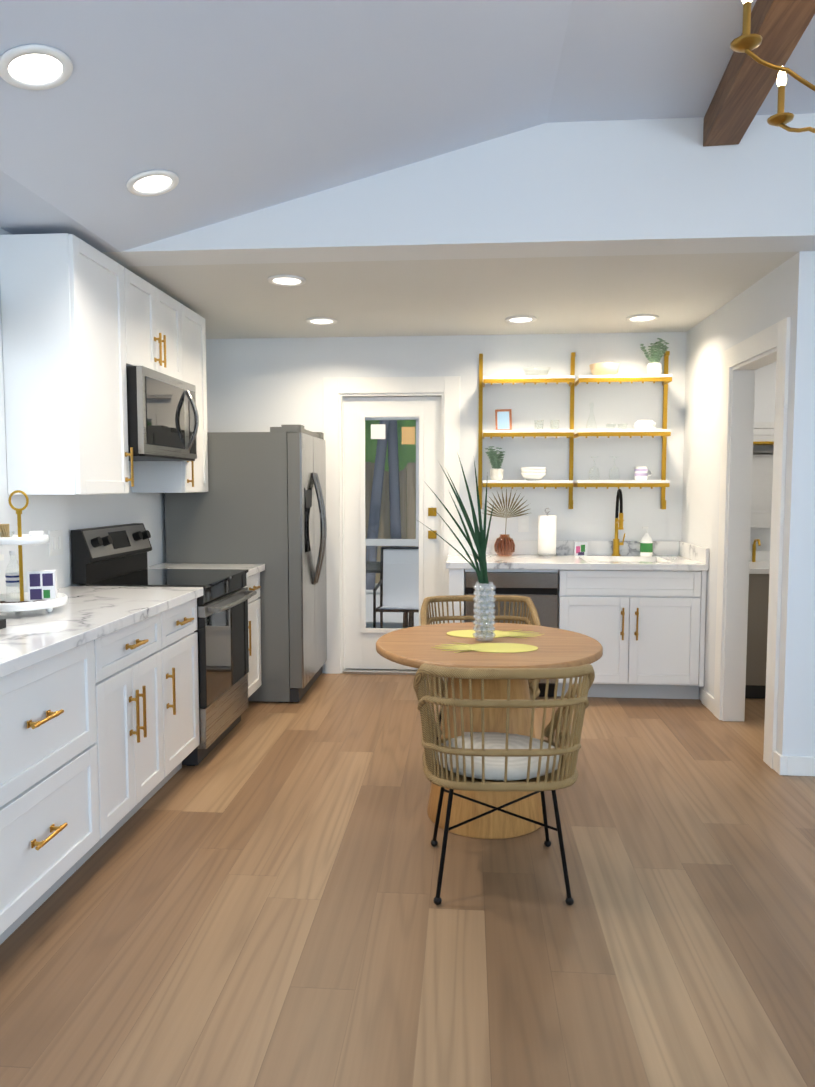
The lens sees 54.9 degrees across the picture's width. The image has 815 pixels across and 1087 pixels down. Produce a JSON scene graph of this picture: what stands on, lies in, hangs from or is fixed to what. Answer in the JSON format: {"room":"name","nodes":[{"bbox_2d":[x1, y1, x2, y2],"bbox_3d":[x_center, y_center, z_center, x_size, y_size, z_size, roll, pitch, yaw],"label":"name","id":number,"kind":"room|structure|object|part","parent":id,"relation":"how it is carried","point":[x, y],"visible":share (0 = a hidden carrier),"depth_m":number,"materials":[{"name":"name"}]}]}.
{"room":"kitchen","nodes":[
{"label":"kitchen","id":0,"kind":"room"},
{"bbox_2d":[0,228,165,593],"bbox_3d":[-1.929,-0.468,1.672,0.140,3.500,8.770,0,4,4],"label":"wall","id":1,"kind":"structure","parent":0,"point":[66,514],"depth_m":3.84,"materials":[{"name":"white paint"}]},
{"bbox_2d":[48,530,62,555],"bbox_3d":[-1.692,-0.003,3.784,0.010,0.120,0.120,0,4,4],"label":"outlet","id":2,"kind":"object","parent":1,"relation":"attached to","point":[55,542],"visible":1,"depth_m":3.77,"materials":[{"name":"white plastic"}]},
{"bbox_2d":[0,233,135,494],"bbox_3d":[-1.545,-0.773,3.586,0.323,1.094,0.498,0,4,4],"label":"upper cabinet","id":3,"kind":"object","parent":1,"relation":"attached to","point":[84,324],"depth_m":3.36,"materials":[{"name":"white paint"}]},
{"bbox_2d":[128,270,187,382],"bbox_3d":[-1.496,-1.132,4.190,0.323,0.464,0.759,0,4,4],"label":"upper cabinet","id":4,"kind":"object","parent":1,"relation":"attached to","point":[156,319],"depth_m":4.15,"materials":[{"name":"white paint"}]},
{"bbox_2d":[126,366,198,460],"bbox_3d":[-1.424,-0.674,4.217,0.470,0.437,0.752,0,4,4],"label":"microwave","id":5,"kind":"object","parent":4,"relation":"attached to","point":[163,418],"visible":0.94,"depth_m":4.05,"materials":[{"name":"silver metal"}]},
{"bbox_2d":[132,306,207,492],"bbox_3d":[-1.451,-0.860,4.798,0.323,1.094,0.415,0,4,4],"label":"upper cabinet","id":6,"kind":"object","parent":1,"relation":"attached to","point":[148,476],"depth_m":4.72,"materials":[{"name":"white paint"}]},
{"bbox_2d":[0,673,814,1086],"bbox_3d":[0.868,1.343,1.585,5.750,0.100,8.770,0,4,4],"label":"floor","id":7,"kind":"structure","parent":0,"point":[248,901],"depth_m":2.52,"materials":[{"name":"brown wood"}]},
{"bbox_2d":[0,635,115,944],"bbox_3d":[-1.473,0.792,2.484,0.653,0.870,0.889,0,4,4],"label":"base cabinet","id":8,"kind":"object","parent":7,"relation":"on","point":[99,718],"depth_m":2.54,"materials":[{"name":"white paint"}]},
{"bbox_2d":[0,587,202,678],"bbox_3d":[-1.475,0.353,2.218,0.685,0.041,3.367,0,4,4],"label":"countertop","id":9,"kind":"structure","parent":8,"relation":"on","point":[29,638],"depth_m":2.95,"materials":[{"name":"white stone"}]},
{"bbox_2d":[0,619,5,628],"bbox_3d":[-1.510,0.119,2.660,0.200,0.360,0.200,0,4,4],"label":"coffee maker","id":10,"kind":"object","parent":9,"relation":"on","point":[2,623],"visible":1,"depth_m":2.73,"materials":[{"name":"black plastic"}]},
{"bbox_2d":[0,490,67,611],"bbox_3d":[-1.513,0.031,3.068,0.330,0.478,0.330,0,4,4],"label":"tiered tray","id":11,"kind":"object","parent":9,"relation":"on","point":[20,539],"visible":0.9,"depth_m":3.05,"materials":[{"name":"white ceramic"}]},
{"bbox_2d":[0,524,57,602],"bbox_3d":[-1.509,0.076,3.073,0.219,0.308,0.206,0,4,4],"label":"boxes","id":12,"kind":"object","parent":11,"relation":"on","point":[42,585],"visible":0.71,"depth_m":3.10,"materials":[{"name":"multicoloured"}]},
{"bbox_2d":[108,611,175,830],"bbox_3d":[-1.418,0.741,3.199,0.653,0.870,0.672,0,4,4],"label":"base cabinet","id":13,"kind":"object","parent":7,"relation":"on","point":[140,656],"depth_m":3.21,"materials":[{"name":"white paint"}]},
{"bbox_2d":[71,523,256,765],"bbox_3d":[-1.268,0.502,4.290,0.757,1.190,0.756,0,4,4],"label":"range","id":14,"kind":"object","parent":7,"relation":"on","point":[115,555],"visible":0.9,"depth_m":4.15,"materials":[{"name":"grey metal"}]},
{"bbox_2d":[172,599,199,772],"bbox_3d":[-1.381,0.707,3.668,0.653,0.870,0.519,0,4,4],"label":"base cabinet","id":15,"kind":"object","parent":7,"relation":"on","point":[185,683],"depth_m":3.73,"materials":[{"name":"white paint"}]},
{"bbox_2d":[165,425,326,702],"bbox_3d":[-1.046,0.111,5.479,0.977,1.800,0.856,0,4,4],"label":"refrigerator","id":16,"kind":"object","parent":7,"relation":"on","point":[262,500],"visible":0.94,"depth_m":5.05,"materials":[{"name":"grey metal"}]},
{"bbox_2d":[245,571,261,697],"bbox_3d":[-1.286,0.620,4.892,0.653,0.870,0.411,0,4,4],"label":"base cabinet","id":17,"kind":"object","parent":7,"relation":"on","point":[254,611],"depth_m":4.93,"materials":[{"name":"white paint"}]},
{"bbox_2d":[140,563,263,578],"bbox_3d":[-1.270,0.164,4.857,0.685,0.041,0.412,0,4,4],"label":"countertop","id":18,"kind":"structure","parent":17,"relation":"on","point":[253,569],"depth_m":4.87,"materials":[{"name":"white stone"}]},
{"bbox_2d":[420,595,540,739],"bbox_3d":[0.368,0.708,3.945,0.620,0.829,0.592,0,4,4],"label":"rattan chair","id":19,"kind":"object","parent":7,"relation":"on","point":[531,619],"visible":0.29,"depth_m":4.13,"materials":[{"name":"brown wicker"}]},
{"bbox_2d":[376,622,602,838],"bbox_3d":[0.341,0.789,3.361,0.950,0.750,0.950,0,4,4],"label":"dining table","id":20,"kind":"object","parent":7,"relation":"on","point":[412,646],"visible":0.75,"depth_m":3.18,"materials":[{"name":"brown wood"}]},
{"bbox_2d":[431,642,537,652],"bbox_3d":[0.314,0.423,3.192,0.433,0.002,0.202,0,4,1],"label":"placemat","id":21,"kind":"object","parent":20,"relation":"on","point":[500,647],"depth_m":3.19,"materials":[{"name":"yellow fabric"}]},
{"bbox_2d":[446,630,540,638],"bbox_3d":[0.390,0.401,3.498,0.433,0.002,0.201,0,4,4],"label":"placemat","id":22,"kind":"object","parent":20,"relation":"on","point":[459,633],"depth_m":3.48,"materials":[{"name":"yellow fabric"}]},
{"bbox_2d":[420,452,495,640],"bbox_3d":[0.197,0.008,3.336,0.359,0.805,0.100,0,4,4],"label":"vase","id":23,"kind":"object","parent":22,"relation":"on","point":[485,598],"visible":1,"depth_m":3.33,"materials":[{"name":"clear glass"}]},
{"bbox_2d":[413,663,594,904],"bbox_3d":[0.328,0.790,2.791,0.615,0.829,0.587,0,4,4],"label":"rattan chair","id":24,"kind":"object","parent":7,"relation":"on","point":[471,760],"visible":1,"depth_m":2.59,"materials":[{"name":"beige wicker"}]},
{"bbox_2d":[465,572,557,696],"bbox_3d":[0.704,0.593,5.460,0.602,0.842,0.598,0,4,4],"label":"dishwasher","id":25,"kind":"object","parent":7,"relation":"on","point":[540,589],"visible":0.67,"depth_m":5.14,"materials":[{"name":"grey metal"}]},
{"bbox_2d":[547,568,706,698],"bbox_3d":[1.482,0.581,5.420,0.936,0.870,0.616,0,4,4],"label":"base cabinet","id":26,"kind":"object","parent":7,"relation":"on","point":[635,615],"depth_m":5.11,"materials":[{"name":"white paint"}]},
{"bbox_2d":[446,552,708,571],"bbox_3d":[1.111,0.138,5.399,1.676,0.067,0.651,0,4,4],"label":"countertop","id":27,"kind":"structure","parent":26,"relation":"on","point":[495,563],"depth_m":5.13,"materials":[{"name":"white stone"}]},
{"bbox_2d":[482,488,530,555],"bbox_3d":[0.704,-0.156,5.598,0.368,0.490,0.152,0,4,4],"label":"vase","id":28,"kind":"object","parent":27,"relation":"on","point":[507,544],"visible":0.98,"depth_m":5.59,"materials":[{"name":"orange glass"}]},
{"bbox_2d":[536,508,557,556],"bbox_3d":[0.993,-0.082,5.581,0.150,0.344,0.150,0,4,4],"label":"paper towel","id":29,"kind":"object","parent":27,"relation":"on","point":[547,535],"visible":1,"depth_m":5.53,"materials":[{"name":"white paper"}]},
{"bbox_2d":[574,542,586,555],"bbox_3d":[1.236,0.038,5.610,0.090,0.100,0.026,0,4,-4],"label":"snack packet","id":30,"kind":"object","parent":27,"relation":"on","point":[580,548],"visible":1,"depth_m":5.60,"materials":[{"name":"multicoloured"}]},
{"bbox_2d":[612,489,624,555],"bbox_3d":[1.508,-0.147,5.547,0.090,0.481,0.212,0,4,4],"label":"faucet","id":31,"kind":"object","parent":27,"relation":"on","point":[616,542],"visible":1,"depth_m":5.61,"materials":[{"name":"gold metal"}]},
{"bbox_2d":[640,526,652,556],"bbox_3d":[1.694,-0.014,5.562,0.087,0.212,0.052,0,4,4],"label":"soap bottle","id":32,"kind":"object","parent":27,"relation":"on","point":[646,546],"visible":1,"depth_m":5.54,"materials":[{"name":"white plastic"}]},
{"bbox_2d":[745,539,769,698],"bbox_3d":[2.649,0.499,5.372,1.010,1.043,0.557,0,4,4],"label":"bathroom vanity","id":33,"kind":"object","parent":7,"relation":"on","point":[758,602],"visible":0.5,"depth_m":5.15,"materials":[{"name":"beige"}]},
{"bbox_2d":[0,0,814,251],"bbox_3d":[0.780,-1.618,0.228,5.750,1.000,6.480,0,4,4],"label":"ceiling","id":34,"kind":"structure","parent":0,"point":[222,110],"depth_m":2.80,"materials":[{"name":"white paint"}]},
{"bbox_2d":[0,44,72,89],"bbox_3d":[-1.061,-1.356,2.240,0.197,0.060,0.204,0,4,4],"label":"recessed light","id":35,"kind":"object","parent":34,"relation":"in","point":[35,67],"visible":0.98,"depth_m":2.23,"materials":[{"name":"white paint"}]},
{"bbox_2d":[126,170,178,195],"bbox_3d":[-1.001,-1.415,3.086,0.197,0.060,0.204,0,4,4],"label":"recessed light","id":36,"kind":"object","parent":34,"relation":"in","point":[153,183],"visible":0.98,"depth_m":3.08,"materials":[{"name":"white paint"}]},
{"bbox_2d":[703,0,814,146],"bbox_3d":[0.967,-1.626,1.014,0.150,0.123,4.900,1,4,9],"label":"ceiling beam","id":37,"kind":"structure","parent":34,"relation":"attached to","point":[746,83],"depth_m":2.84,"materials":[{"name":"brown wood"}]},
{"bbox_2d":[730,0,814,132],"bbox_3d":[1.278,-1.387,1.825,1.012,0.717,0.884,0,4,4],"label":"brass chandelier","id":38,"kind":"object","parent":37,"relation":"hanging from","point":[747,42],"visible":1,"depth_m":1.87,"materials":[{"name":"brown metal"}]},
{"bbox_2d":[101,113,814,266],"bbox_3d":[1.113,-1.861,3.624,5.610,1.000,0.360,0,4,4],"label":"wall","id":39,"kind":"structure","parent":0,"point":[665,186],"depth_m":3.51,"materials":[{"name":"white paint"}]},
{"bbox_2d":[125,252,797,338],"bbox_3d":[1.197,-1.500,4.734,5.610,0.120,2.050,0,4,4],"label":"ceiling","id":40,"kind":"structure","parent":0,"point":[595,294],"depth_m":4.46,"materials":[{"name":"white paint"}]},
{"bbox_2d":[267,275,305,285],"bbox_3d":[-0.639,-1.391,4.155,0.204,0.010,0.204,0,4,4],"label":"recessed light","id":41,"kind":"object","parent":40,"relation":"in","point":[286,280],"visible":0.98,"depth_m":4.15,"materials":[{"name":"white paint"}]},
{"bbox_2d":[306,317,336,324],"bbox_3d":[-0.565,-1.464,5.170,0.204,0.010,0.204,0,4,4],"label":"recessed light","id":42,"kind":"object","parent":40,"relation":"in","point":[321,321],"visible":1,"depth_m":5.15,"materials":[{"name":"white paint"}]},
{"bbox_2d":[505,316,536,323],"bbox_3d":[0.740,-1.460,5.120,0.204,0.010,0.204,0,4,4],"label":"recessed light","id":43,"kind":"object","parent":40,"relation":"in","point":[521,319],"visible":1,"depth_m":5.12,"materials":[{"name":"white paint"}]},
{"bbox_2d":[626,314,658,321],"bbox_3d":[1.519,-1.457,5.080,0.204,0.010,0.204,0,4,4],"label":"recessed light","id":44,"kind":"object","parent":40,"relation":"in","point":[643,318],"visible":1,"depth_m":5.06,"materials":[{"name":"white paint"}]},
{"bbox_2d":[206,332,775,672],"bbox_3d":[1.270,-0.321,5.774,5.610,2.620,0.140,0,4,4],"label":"wall","id":45,"kind":"structure","parent":0,"point":[259,384],"depth_m":5.70,"materials":[{"name":"white paint"}]},
{"bbox_2d":[323,376,459,674],"bbox_3d":[-0.114,-0.121,5.884,1.005,2.205,0.158,0,4,4],"label":"door frame","id":46,"kind":"structure","parent":45,"relation":"attached to","point":[445,389],"depth_m":5.79,"materials":[{"name":"white paint"}]},
{"bbox_2d":[344,397,439,669],"bbox_3d":[-0.115,-0.064,5.872,0.731,2.042,0.099,0,4,4],"label":"back door","id":47,"kind":"structure","parent":45,"relation":"in","point":[361,639],"depth_m":5.87,"materials":[{"name":"white paint"}]},
{"bbox_2d":[518,516,528,531],"bbox_3d":[0.848,-0.143,5.743,0.075,0.120,0.009,0,4,4],"label":"outlet","id":48,"kind":"object","parent":45,"relation":"attached to","point":[523,523],"visible":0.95,"depth_m":5.74,"materials":[{"name":"white plastic"}]},
{"bbox_2d":[448,540,677,555],"bbox_3d":[1.137,0.050,5.728,1.676,0.142,0.020,0,4,4],"label":"backsplash","id":49,"kind":"structure","parent":45,"relation":"attached to","point":[522,547],"depth_m":5.70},
{"bbox_2d":[478,351,671,508],"bbox_3d":[1.175,-0.798,5.549,1.338,1.115,0.250,0,4,4],"label":"wall shelf","id":50,"kind":"object","parent":45,"relation":"attached to","point":[664,433],"depth_m":5.46,"materials":[{"name":"gold metal"}]},
{"bbox_2d":[485,446,504,479],"bbox_3d":[0.625,-0.570,5.604,0.150,0.239,0.182,0,4,4],"label":"potted plant","id":51,"kind":"object","parent":50,"relation":"on","point":[496,461],"visible":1,"depth_m":5.57,"materials":[{"name":"green plant"}]},
{"bbox_2d":[495,409,511,429],"bbox_3d":[0.684,-0.876,5.588,0.116,0.155,0.039,1,4,18],"label":"framed picture","id":52,"kind":"object","parent":50,"relation":"on","point":[503,419],"visible":0.82,"depth_m":5.58,"materials":[{"name":"orange wood"}]},
{"bbox_3d":[0.895,-0.494,5.582,0.180,0.090,0.180,0,4,4],"label":"stack of decorative bowls on the low shelf","id":53,"kind":"part","parent":50,"relation":"part of","materials":[{"name":"white ceramic"}]},
{"bbox_2d":[524,367,550,375],"bbox_3d":[0.910,-1.199,5.530,0.196,0.065,0.196,0,4,4],"label":"bowl","id":54,"kind":"object","parent":50,"relation":"on","point":[546,370],"visible":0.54,"depth_m":5.53,"materials":[{"name":"white ceramic"}]},
{"bbox_2d":[534,420,559,429],"bbox_3d":[0.985,-0.835,5.551,0.178,0.075,0.068,0,4,4],"label":"tumbler","id":55,"kind":"object","parent":50,"relation":"on","point":[551,427],"visible":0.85,"depth_m":5.57,"materials":[{"name":"clear glass"}]},
{"bbox_2d":[589,363,619,374],"bbox_3d":[1.379,-1.207,5.494,0.210,0.085,0.210,0,4,4],"label":"bowl","id":56,"kind":"object","parent":50,"relation":"on","point":[604,368],"visible":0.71,"depth_m":5.42,"materials":[{"name":"beige ceramic"}]},
{"bbox_2d":[589,456,619,479],"bbox_3d":[1.389,-0.530,5.541,0.222,0.168,0.082,0,4,4],"label":"glass","id":57,"kind":"object","parent":50,"relation":"on","point":[598,468],"visible":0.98,"depth_m":5.53,"materials":[{"name":"clear glass"}]},
{"bbox_2d":[606,423,627,428],"bbox_3d":[1.469,-0.817,5.514,0.156,0.045,0.074,0,4,4],"label":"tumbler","id":58,"kind":"object","parent":50,"relation":"on","point":[615,425],"visible":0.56,"depth_m":5.53,"materials":[{"name":"clear glass"}]},
{"bbox_2d":[634,467,651,479],"bbox_3d":[1.660,-0.492,5.523,0.122,0.095,0.089,0,4,4],"label":"cup","id":59,"kind":"object","parent":50,"relation":"on","point":[640,473],"visible":1,"depth_m":5.49,"materials":[{"name":"white ceramic"}]},
{"bbox_2d":[634,420,655,428],"bbox_3d":[1.663,-0.829,5.499,0.145,0.070,0.143,0,4,4],"label":"bowl","id":60,"kind":"object","parent":50,"relation":"on","point":[644,424],"visible":0.94,"depth_m":5.45,"materials":[{"name":"white ceramic"}]},
{"bbox_2d":[640,338,668,374],"bbox_3d":[1.712,-1.291,5.457,0.193,0.259,0.159,0,4,4],"label":"potted plant","id":61,"kind":"object","parent":50,"relation":"on","point":[653,368],"visible":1,"depth_m":5.43,"materials":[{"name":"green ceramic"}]},
{"bbox_2d":[750,422,773,527],"bbox_3d":[2.438,-0.476,5.500,0.500,0.728,0.197,0,4,4],"label":"mirror","id":62,"kind":"object","parent":45,"relation":"attached to","point":[762,481],"visible":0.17,"depth_m":5.49,"materials":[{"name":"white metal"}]},
{"bbox_2d":[681,251,814,755],"bbox_3d":[1.964,-0.184,4.699,0.120,2.500,1.910,0,4,4],"label":"wall","id":63,"kind":"structure","parent":0,"point":[786,289],"depth_m":3.83,"materials":[{"name":"white paint"}]},
{"bbox_2d":[678,541,708,563],"bbox_3d":[1.937,0.058,5.329,0.020,0.102,0.650,0,4,4],"label":"backsplash","id":64,"kind":"structure","parent":63,"relation":"attached to","point":[691,551],"depth_m":5.27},
{"bbox_2d":[701,689,713,712],"bbox_3d":[1.912,1.002,4.981,0.014,0.095,0.265,0,4,4],"label":"baseboard","id":65,"kind":"structure","parent":63,"relation":"attached to","point":[707,699],"depth_m":4.99,"materials":[{"name":"white paint"}]},
{"bbox_2d":[713,317,790,768],"bbox_3d":[1.925,-0.012,4.302,0.142,2.215,0.940,0,4,4],"label":"door frame","id":66,"kind":"structure","parent":63,"relation":"attached to","point":[744,360],"depth_m":4.60,"materials":[{"name":"white paint"}]},
{"bbox_2d":[808,569,814,756],"bbox_3d":[2.937,-0.114,3.728,1.970,2.500,0.120,0,4,4],"label":"wall","id":67,"kind":"structure","parent":0,"point":[811,741],"depth_m":3.81,"materials":[{"name":"white paint"}]},
{"bbox_2d":[776,753,814,775],"bbox_3d":[2.775,1.089,3.759,1.924,0.095,0.017,0,4,4],"label":"baseboard","id":68,"kind":"structure","parent":67,"relation":"attached to","point":[795,765],"depth_m":3.82,"materials":[{"name":"white paint"}]},
{"label":"outside","id":69,"kind":"structure","parent":0,"visible":0},
{"bbox_2d":[366,583,418,628],"bbox_3d":[0.795,0.734,11.979,16.000,0.130,11.980,0,4,4],"label":"ground","id":70,"kind":"structure","parent":69,"point":[393,617],"depth_m":9.27,"materials":[{"name":"white concrete"}]},
{"bbox_2d":[365,420,415,589],"bbox_3d":[0.826,-2.890,12.119,16.000,7.089,6.200,0,4,4],"label":"backyard","id":71,"kind":"structure","parent":70,"relation":"on","point":[386,443],"depth_m":12.21,"materials":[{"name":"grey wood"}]},
{"bbox_2d":[365,417,418,546],"bbox_3d":[0.705,-0.605,10.714,14.000,2.720,0.120,0,4,4],"label":"frame","id":72,"kind":"object","parent":70,"relation":"on","point":[380,542],"depth_m":10.73,"materials":[{"name":"white paint"}]},
{"bbox_2d":[366,546,418,628],"bbox_3d":[-0.492,0.495,7.672,2.275,0.964,1.611,0,4,4],"label":"chair","id":73,"kind":"object","parent":70,"relation":"on","point":[402,565],"depth_m":7.42,"materials":[{"name":"grey"}]}
]}

